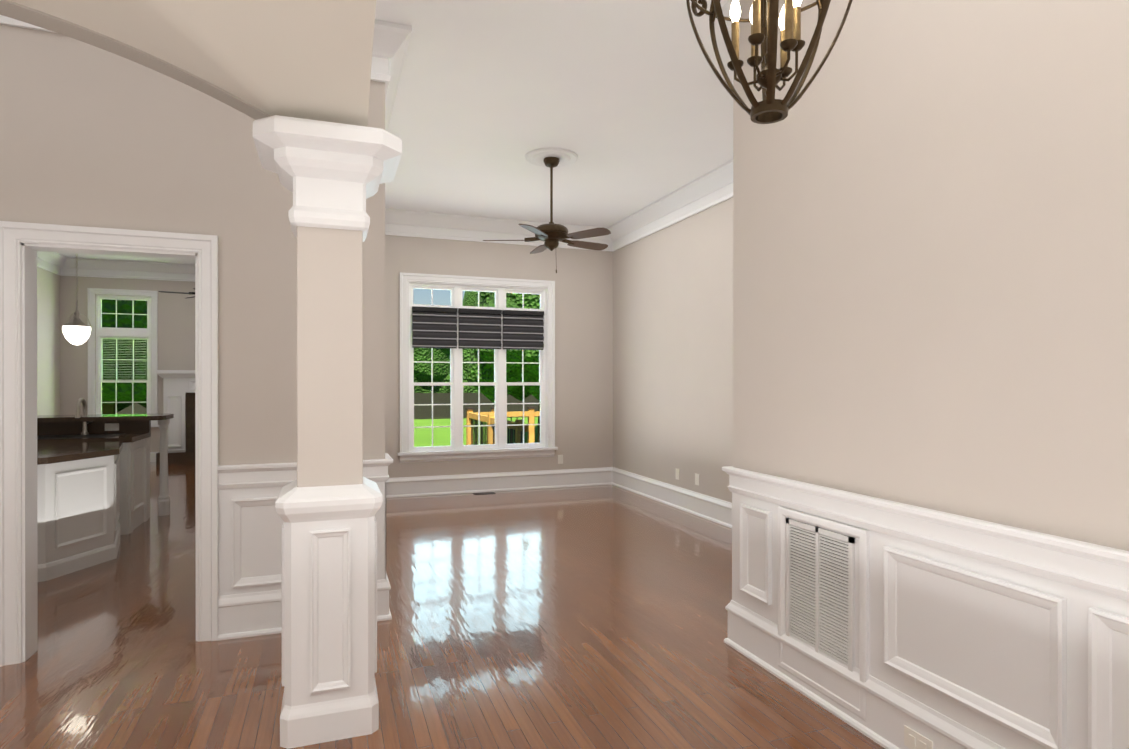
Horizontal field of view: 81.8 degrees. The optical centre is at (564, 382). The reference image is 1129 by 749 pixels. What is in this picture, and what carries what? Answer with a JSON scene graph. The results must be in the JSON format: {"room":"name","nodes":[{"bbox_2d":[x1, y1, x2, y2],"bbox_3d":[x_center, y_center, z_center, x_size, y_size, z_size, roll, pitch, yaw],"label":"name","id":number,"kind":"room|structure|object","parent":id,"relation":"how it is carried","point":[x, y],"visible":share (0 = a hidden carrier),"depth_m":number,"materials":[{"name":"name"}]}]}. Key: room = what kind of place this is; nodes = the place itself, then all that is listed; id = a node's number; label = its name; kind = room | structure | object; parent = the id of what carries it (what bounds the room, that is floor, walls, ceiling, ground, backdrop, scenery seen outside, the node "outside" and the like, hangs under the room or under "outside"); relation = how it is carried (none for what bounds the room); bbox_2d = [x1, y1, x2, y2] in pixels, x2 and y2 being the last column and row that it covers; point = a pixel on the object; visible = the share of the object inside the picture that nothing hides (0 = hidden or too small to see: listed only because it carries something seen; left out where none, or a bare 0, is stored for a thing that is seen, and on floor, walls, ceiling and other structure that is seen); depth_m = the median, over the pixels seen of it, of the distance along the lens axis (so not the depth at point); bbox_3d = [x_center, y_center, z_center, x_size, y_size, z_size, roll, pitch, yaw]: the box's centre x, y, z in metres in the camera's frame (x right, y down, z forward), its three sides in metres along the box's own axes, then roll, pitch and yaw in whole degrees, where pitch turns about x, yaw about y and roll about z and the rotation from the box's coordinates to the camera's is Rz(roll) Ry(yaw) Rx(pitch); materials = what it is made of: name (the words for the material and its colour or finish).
{"room":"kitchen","nodes":[
{"label":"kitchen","id":0,"kind":"room"},
{"bbox_2d":[37,267,59,414],"bbox_3d":[-6.784,-0.328,6.460,0.150,3.360,8.740,0,0,-20],"label":"wall","id":1,"kind":"structure","parent":0,"point":[48,342],"depth_m":10.15,"materials":[{"name":"beige paint"}]},
{"bbox_2d":[37,251,67,275],"bbox_3d":[-6.650,-1.868,6.505,0.135,0.280,8.740,0,0,-20],"label":"crown molding","id":2,"kind":"structure","parent":1,"relation":"attached to","point":[53,262],"depth_m":10.19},
{"bbox_2d":[60,276,194,451],"bbox_3d":[-6.223,-0.338,11.390,4.560,3.360,0.150,0,0,-20],"label":"wall","id":3,"kind":"structure","parent":0,"point":[176,331],"depth_m":10.98,"materials":[{"name":"beige paint"}]},
{"bbox_2d":[87,288,158,426],"bbox_3d":[-7.385,-0.399,10.927,1.050,2.307,0.170,0,0,-20],"label":"room window","id":4,"kind":"structure","parent":3,"relation":"in","point":[126,354],"depth_m":10.97,"materials":[{"name":"plastic"}]},
{"bbox_2d":[68,258,194,281],"bbox_3d":[-6.175,-1.878,11.253,3.960,0.280,0.135,0,0,-20],"label":"crown molding","id":5,"kind":"structure","parent":3,"relation":"attached to","point":[102,268],"depth_m":10.88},
{"bbox_2d":[150,452,157,461],"bbox_3d":[-6.179,1.260,11.314,4.170,0.165,0.030,0,0,-20],"label":"baseboard","id":6,"kind":"structure","parent":3,"relation":"attached to","point":[152,454],"depth_m":11.03,"materials":[{"name":"white wood"}]},
{"bbox_2d":[0,0,375,126],"bbox_3d":[-1.906,-1.469,0.322,3.645,1.053,3.700,0,0,-20],"label":"soffit","id":7,"kind":"structure","parent":0,"point":[303,59],"depth_m":2.20,"materials":[{"name":"beige paint"}]},
{"bbox_2d":[0,25,384,464],"bbox_3d":[-2.846,-0.322,3.163,3.810,3.360,0.140,0,0,-20],"label":"wall","id":8,"kind":"structure","parent":0,"point":[92,136],"depth_m":3.42,"materials":[{"name":"beige paint"}]},
{"bbox_2d":[0,221,217,666],"bbox_3d":[-2.304,0.293,3.361,0.946,2.130,0.204,0,0,-20],"label":"door frame","id":9,"kind":"structure","parent":8,"relation":"attached to","point":[22,244],"depth_m":3.23,"materials":[{"name":"white wood"}]},
{"bbox_2d":[0,15,391,81],"bbox_3d":[-2.799,-1.861,3.030,3.810,0.280,0.135,0,0,-20],"label":"crown molding","id":10,"kind":"structure","parent":8,"relation":"attached to","point":[382,39],"depth_m":3.66,"materials":[{"name":"white wood"}]},
{"bbox_2d":[218,576,388,640],"bbox_3d":[-1.428,1.244,3.588,0.856,0.226,0.034,0,0,-20],"label":"baseboard","id":11,"kind":"structure","parent":8,"relation":"attached to","point":[243,615],"depth_m":3.49,"materials":[{"name":"white wood"}]},
{"bbox_2d":[382,573,391,620],"bbox_3d":[-1.695,1.240,5.634,0.034,0.226,4.064,0,0,-20],"label":"baseboard","id":12,"kind":"structure","parent":8,"relation":"attached to","point":[386,614],"depth_m":3.73,"materials":[{"name":"white wood"}]},
{"bbox_2d":[384,23,411,131],"bbox_3d":[-1.630,-1.867,5.598,0.135,0.280,4.165,0,0,-20],"label":"crown molding","id":13,"kind":"structure","parent":8,"relation":"attached to","point":[401,33],"depth_m":3.86,"materials":[{"name":"white wood"}]},
{"bbox_2d":[56,0,732,263],"bbox_3d":[-2.281,-2.056,5.476,7.950,0.100,13.950,0,0,-20],"label":"ceiling","id":14,"kind":"structure","parent":0,"point":[629,103],"depth_m":4.75,"materials":[{"name":"white paint"}]},
{"bbox_2d":[62,253,90,344],"bbox_3d":[-4.479,-1.174,5.983,0.216,1.666,0.218,0,0,-20],"label":"pendant light","id":15,"kind":"object","parent":14,"relation":"hanging from","point":[76,330],"visible":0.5,"depth_m":5.94,"materials":[{"name":"white glass"}]},
{"bbox_2d":[159,288,194,297],"bbox_3d":[-5.218,-1.499,9.501,1.178,1.030,1.138,0,0,-20],"label":"fan","id":16,"kind":"object","parent":14,"relation":"hanging from","point":[192,293],"visible":0.06,"depth_m":9.32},
{"bbox_2d":[483,147,610,272],"bbox_3d":[-0.119,-1.487,5.838,1.176,1.040,1.144,0,0,-20],"label":"ceiling fan","id":17,"kind":"object","parent":14,"relation":"hanging from","point":[551,234],"visible":1,"depth_m":5.74,"materials":[{"name":"brown metal"}]},
{"bbox_2d":[686,0,852,123],"bbox_3d":[0.551,-1.357,1.754,0.586,1.284,0.586,0,0,-20],"label":"chandelier","id":18,"kind":"object","parent":14,"relation":"hanging from","point":[769,76],"visible":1,"depth_m":1.73,"materials":[{"name":"brown metal"}]},
{"bbox_2d":[0,462,884,748],"bbox_3d":[-2.281,1.414,5.483,7.950,0.120,13.950,0,0,-20],"label":"floor","id":19,"kind":"structure","parent":0,"point":[576,618],"depth_m":3.31,"materials":[{"name":"brown wood"}]},
{"bbox_2d":[37,418,170,581],"bbox_3d":[-4.691,0.862,5.125,2.275,0.985,2.590,0,0,-20],"label":"kitchen island","id":20,"kind":"object","parent":19,"relation":"on","point":[93,488],"depth_m":4.93,"materials":[{"name":"wood"}]},
{"bbox_2d":[37,438,148,469],"bbox_3d":[-3.955,0.532,4.893,1.072,0.045,1.725,0,0,-20],"label":"island countertop","id":21,"kind":"structure","parent":20,"relation":"on","point":[80,462],"depth_m":4.77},
{"bbox_2d":[37,414,173,421],"bbox_3d":[-5.060,0.346,6.181,2.300,0.043,0.520,0,0,-20],"label":"island countertop","id":22,"kind":"structure","parent":20,"relation":"on","point":[77,417],"depth_m":6.21,"materials":[{"name":"black stone"}]},
{"bbox_2d":[156,370,194,464],"bbox_3d":[-5.849,0.567,11.180,2.020,1.550,0.500,0,0,-20],"label":"fireplace","id":23,"kind":"object","parent":19,"relation":"on","point":[179,394],"visible":0.29,"depth_m":11.08,"materials":[{"name":"stone"}]},
{"bbox_2d":[253,115,401,748],"bbox_3d":[-0.947,0.202,2.634,0.530,2.315,0.530,0,0,-20],"label":"column","id":24,"kind":"structure","parent":19,"relation":"on","point":[332,176],"depth_m":2.49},
{"bbox_2d":[473,492,495,494],"bbox_3d":[-0.974,1.346,7.910,0.260,0.006,0.105,0,0,-20],"label":"floor vent","id":25,"kind":"object","parent":19,"relation":"in","point":[484,493],"visible":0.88,"depth_m":7.89,"materials":[{"name":"grey metal"}]},
{"bbox_2d":[385,235,612,477],"bbox_3d":[-0.976,-0.332,8.132,3.390,3.360,0.150,0,0,-20],"label":"wall","id":26,"kind":"structure","parent":0,"point":[582,279],"depth_m":8.38,"materials":[{"name":"beige paint"}]},
{"bbox_2d":[397,272,557,462],"bbox_3d":[-1.051,-0.173,8.060,1.990,2.247,0.175,0,0,-20],"label":"living room window","id":27,"kind":"structure","parent":26,"relation":"in","point":[456,404],"depth_m":8.10,"materials":[{"name":"plastic"}]},
{"bbox_2d":[412,306,543,349],"bbox_3d":[-1.038,-0.658,8.024,1.644,0.487,0.045,0,0,-20],"label":"shades","id":28,"kind":"object","parent":27,"relation":"attached to","point":[434,327],"visible":1,"depth_m":8.00,"materials":[{"name":"black fabric"}]},
{"bbox_2d":[385,208,607,250],"bbox_3d":[-0.857,-1.872,8.021,2.940,0.280,0.135,0,0,-20],"label":"crown molding","id":29,"kind":"structure","parent":26,"relation":"attached to","point":[398,222],"depth_m":7.91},
{"bbox_2d":[386,467,609,497],"bbox_3d":[-0.874,1.235,8.074,3.120,0.226,0.034,0,0,-20],"label":"baseboard","id":30,"kind":"structure","parent":26,"relation":"attached to","point":[524,480],"depth_m":8.07,"materials":[{"name":"white wood"}]},
{"bbox_2d":[558,455,562,463],"bbox_3d":[-0.051,0.988,8.386,0.070,0.115,0.008,0,0,-20],"label":"outlet","id":31,"kind":"object","parent":26,"relation":"attached to","point":[560,459],"visible":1,"depth_m":8.38,"materials":[{"name":"white plastic"}]},
{"bbox_2d":[613,197,732,502],"bbox_3d":[1.543,-0.328,6.374,0.150,3.360,5.170,0,0,-20],"label":"wall","id":32,"kind":"structure","parent":0,"point":[672,348],"depth_m":7.04,"materials":[{"name":"beige paint"}]},
{"bbox_2d":[608,159,732,251],"bbox_3d":[1.435,-1.868,6.252,0.135,0.280,5.020,0,0,-20],"label":"crown molding","id":33,"kind":"structure","parent":32,"relation":"attached to","point":[713,187],"depth_m":6.94,"materials":[{"name":"white wood"}]},
{"bbox_2d":[610,467,731,527],"bbox_3d":[1.482,1.239,6.276,0.034,0.226,5.020,0,0,-20],"label":"baseboard","id":34,"kind":"structure","parent":32,"relation":"attached to","point":[719,511],"depth_m":7.02,"materials":[{"name":"white wood"}]},
{"bbox_2d":[676,469,678,479],"bbox_3d":[1.219,0.991,7.041,0.007,0.115,0.070,0,0,-20],"label":"outlet","id":35,"kind":"object","parent":32,"relation":"attached to","point":[677,470],"depth_m":7.03,"materials":[{"name":"white plastic"}]},
{"bbox_2d":[695,473,698,484],"bbox_3d":[1.354,0.991,6.665,0.009,0.115,0.070,0,0,-20],"label":"outlet","id":36,"kind":"object","parent":32,"relation":"attached to","point":[696,477],"depth_m":6.66,"materials":[{"name":"white plastic"}]},
{"bbox_2d":[733,0,1128,550],"bbox_3d":[1.590,-0.319,1.632,0.150,3.360,3.780,0,0,-20],"label":"wall","id":37,"kind":"structure","parent":0,"point":[930,254],"depth_m":2.22,"materials":[{"name":"beige paint"}]},
{"bbox_2d":[722,0,732,28],"bbox_3d":[1.522,-1.863,3.686,1.418,0.280,0.135,0,0,-20],"label":"crown molding","id":38,"kind":"structure","parent":37,"relation":"attached to","point":[726,8],"depth_m":3.43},
{"bbox_2d":[786,518,854,671],"bbox_3d":[1.083,0.939,2.785,0.012,0.640,0.403,0,0,-20],"label":"air vent","id":39,"kind":"object","parent":37,"relation":"in","point":[820,589],"visible":0.94,"depth_m":2.76,"materials":[{"name":"white metal"}]},
{"bbox_2d":[724,600,1004,748],"bbox_3d":[1.488,1.248,1.648,0.034,0.226,3.754,0,0,-20],"label":"baseboard","id":40,"kind":"structure","parent":37,"relation":"attached to","point":[890,710],"depth_m":2.61,"materials":[{"name":"white wood"}]},
{"bbox_2d":[904,725,932,748],"bbox_3d":[1.246,1.272,2.297,0.008,0.070,0.115,0,0,-20],"label":"outlet","id":41,"kind":"object","parent":37,"relation":"attached to","point":[913,739],"visible":1,"depth_m":2.31,"materials":[{"name":"white plastic"}]},
{"bbox_3d":[-3.896,-0.316,0.247,0.150,3.360,4.910,0,0,-20],"label":"wall","id":42,"kind":"structure","parent":0,"visible":0},
{"bbox_2d":[218,481,385,595],"bbox_3d":[-1.432,0.957,3.590,0.870,0.800,0.026,0,0,-20],"label":"wainscoting","id":43,"kind":"structure","parent":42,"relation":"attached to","point":[250,525],"depth_m":3.51,"materials":[{"name":"white wood"}]},
{"bbox_2d":[217,453,392,489],"bbox_3d":[-1.407,0.503,3.589,0.898,0.128,0.042,0,0,-20],"label":"trim","id":44,"kind":"structure","parent":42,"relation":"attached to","point":[242,476],"depth_m":3.52,"materials":[{"name":"white wood"}]},
{"bbox_2d":[722,466,1128,600],"bbox_3d":[1.487,0.507,1.651,0.052,0.128,3.762,0,0,-20],"label":"trim","id":45,"kind":"structure","parent":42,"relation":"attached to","point":[1101,569],"depth_m":2.14,"materials":[{"name":"white wood"}]},
{"bbox_2d":[732,492,1128,748],"bbox_3d":[1.506,0.961,1.622,0.036,0.800,3.754,0,0,-20],"label":"wainscoting","id":46,"kind":"structure","parent":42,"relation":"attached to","point":[1006,657],"depth_m":2.12,"materials":[{"name":"white wood"}]}
]}

